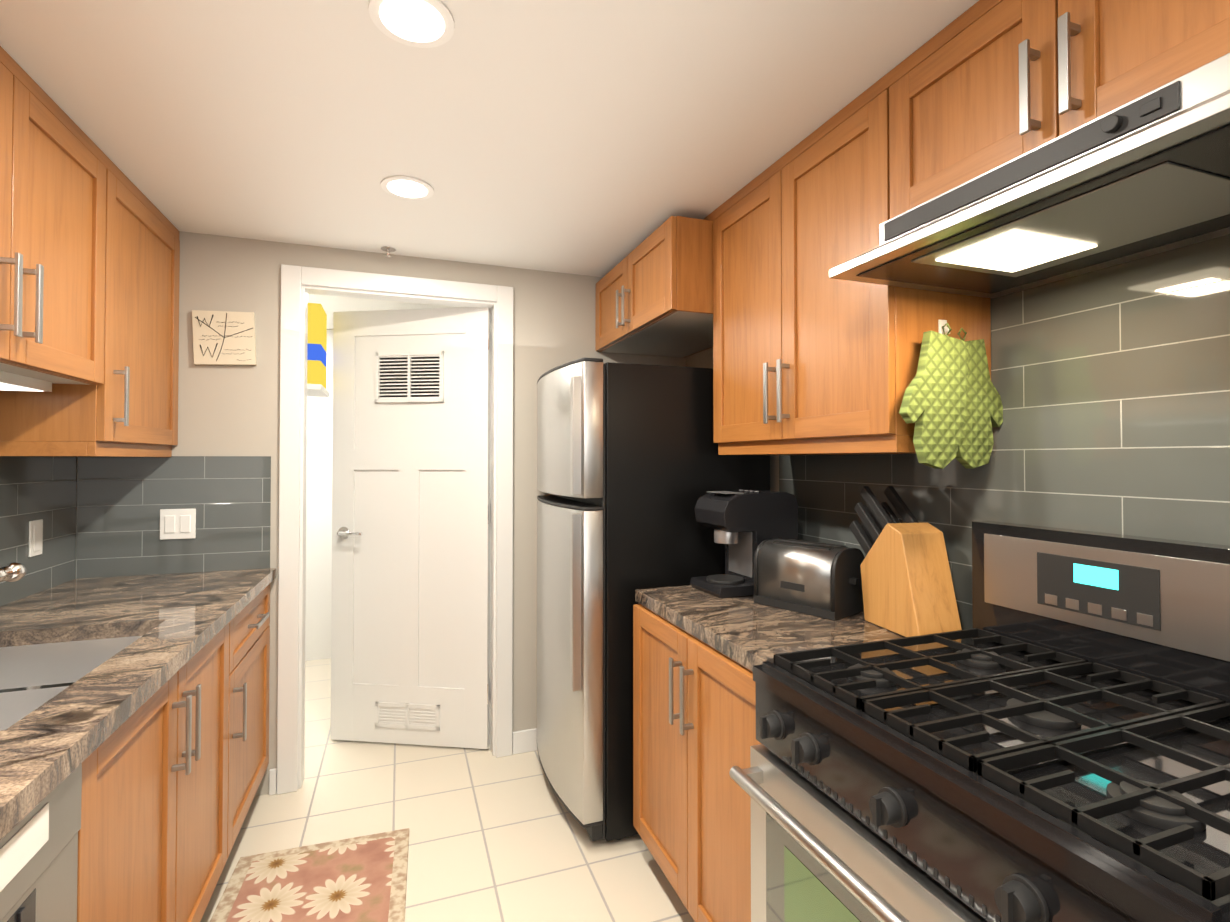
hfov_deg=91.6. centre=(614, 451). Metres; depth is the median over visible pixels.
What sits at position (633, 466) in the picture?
fridge
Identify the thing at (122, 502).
backsplash
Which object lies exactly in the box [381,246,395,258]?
sprinkler
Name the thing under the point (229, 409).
wall
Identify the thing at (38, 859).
dishwasher
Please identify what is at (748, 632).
countertop
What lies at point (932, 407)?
oven mitts
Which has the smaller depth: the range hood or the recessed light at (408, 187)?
the range hood
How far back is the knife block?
1.50 m
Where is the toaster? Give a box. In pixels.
[753,539,864,619]
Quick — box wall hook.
[938,320,949,334]
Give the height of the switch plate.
0.116 m
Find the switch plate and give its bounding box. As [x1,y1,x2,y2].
[160,509,195,539]
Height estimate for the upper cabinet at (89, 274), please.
0.674 m
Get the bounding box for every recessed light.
[369,0,454,47]
[381,176,433,199]
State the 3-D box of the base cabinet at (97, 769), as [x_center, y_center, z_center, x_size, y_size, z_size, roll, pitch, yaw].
[-1.072,0.923,0.579,0.636,0.868,0.731,0,-1,-20]
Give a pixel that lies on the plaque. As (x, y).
(224, 337)
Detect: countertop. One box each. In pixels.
[0,568,275,839]
[635,585,903,671]
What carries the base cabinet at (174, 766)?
on the floor
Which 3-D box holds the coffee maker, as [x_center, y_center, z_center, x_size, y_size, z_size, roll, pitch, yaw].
[0.435,0.300,2.028,0.311,0.332,0.200,0,-1,-20]
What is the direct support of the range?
on the floor
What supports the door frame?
attached to the wall at (229, 409)
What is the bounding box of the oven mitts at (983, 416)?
[955,328,1002,468]
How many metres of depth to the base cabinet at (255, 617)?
2.19 m
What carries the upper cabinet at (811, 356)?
attached to the wall at (703, 359)
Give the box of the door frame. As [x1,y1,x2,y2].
[277,264,513,793]
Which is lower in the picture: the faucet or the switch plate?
the faucet
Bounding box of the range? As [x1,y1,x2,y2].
[729,521,1229,921]
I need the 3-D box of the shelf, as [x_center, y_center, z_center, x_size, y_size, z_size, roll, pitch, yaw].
[-1.597,-0.205,2.744,0.486,0.185,0.340,0,-1,-20]
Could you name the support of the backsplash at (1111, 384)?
attached to the wall at (703, 359)
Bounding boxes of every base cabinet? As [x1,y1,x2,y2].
[77,734,112,921]
[109,612,240,921]
[241,584,269,826]
[633,603,760,921]
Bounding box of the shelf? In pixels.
[307,384,328,396]
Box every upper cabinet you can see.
[0,46,115,389]
[0,166,179,449]
[595,213,710,356]
[707,74,990,447]
[887,0,1229,219]
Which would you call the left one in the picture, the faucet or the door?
the faucet
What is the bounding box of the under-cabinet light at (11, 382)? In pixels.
[0,371,51,391]
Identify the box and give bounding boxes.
[307,303,326,388]
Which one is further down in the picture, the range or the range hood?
the range
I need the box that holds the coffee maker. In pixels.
[690,489,797,597]
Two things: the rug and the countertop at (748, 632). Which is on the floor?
the rug
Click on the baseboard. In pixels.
(524, 741)
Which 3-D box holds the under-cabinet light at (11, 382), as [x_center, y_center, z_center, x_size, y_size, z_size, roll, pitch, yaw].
[-1.265,-0.191,0.653,0.120,0.028,2.100,0,-1,-20]
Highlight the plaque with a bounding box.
[192,310,256,364]
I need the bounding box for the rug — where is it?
[210,828,408,921]
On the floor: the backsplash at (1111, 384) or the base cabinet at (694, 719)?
the base cabinet at (694, 719)
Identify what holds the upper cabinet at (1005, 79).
attached to the wall at (703, 359)
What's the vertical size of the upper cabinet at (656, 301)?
0.367 m
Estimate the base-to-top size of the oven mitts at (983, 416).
0.334 m
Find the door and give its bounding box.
[331,307,490,748]
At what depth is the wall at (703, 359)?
2.83 m
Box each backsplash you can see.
[0,456,76,605]
[76,456,270,578]
[779,234,1229,629]
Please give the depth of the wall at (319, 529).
4.03 m
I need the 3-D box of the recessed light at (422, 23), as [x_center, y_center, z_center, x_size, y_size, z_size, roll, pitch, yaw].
[-0.408,-0.870,1.204,0.164,0.007,0.164,0,-1,-20]
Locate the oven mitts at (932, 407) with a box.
[899,323,968,468]
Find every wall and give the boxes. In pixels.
[75,231,685,795]
[305,329,490,660]
[686,347,778,490]
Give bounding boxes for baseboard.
[269,728,537,794]
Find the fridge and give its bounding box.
[537,357,769,840]
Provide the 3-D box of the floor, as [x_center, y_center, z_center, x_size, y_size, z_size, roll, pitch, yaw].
[-0.252,1.404,1.048,2.710,0.080,7.800,0,-1,-20]
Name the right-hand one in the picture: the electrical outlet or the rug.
the rug
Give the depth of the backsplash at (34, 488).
1.97 m
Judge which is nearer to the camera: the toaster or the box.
the toaster
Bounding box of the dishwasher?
[0,763,81,921]
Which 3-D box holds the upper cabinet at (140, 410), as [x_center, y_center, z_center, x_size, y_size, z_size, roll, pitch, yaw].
[-1.729,-0.443,1.953,0.317,0.839,0.679,0,-1,-20]
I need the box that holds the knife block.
[849,486,961,636]
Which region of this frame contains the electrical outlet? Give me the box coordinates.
[28,519,42,556]
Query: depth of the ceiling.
1.51 m
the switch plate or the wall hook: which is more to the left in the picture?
the switch plate
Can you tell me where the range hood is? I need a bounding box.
[829,53,1229,297]
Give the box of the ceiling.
[0,0,978,328]
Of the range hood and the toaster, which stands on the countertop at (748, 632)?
the toaster
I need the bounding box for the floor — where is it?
[201,658,694,921]
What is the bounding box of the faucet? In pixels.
[0,562,25,581]

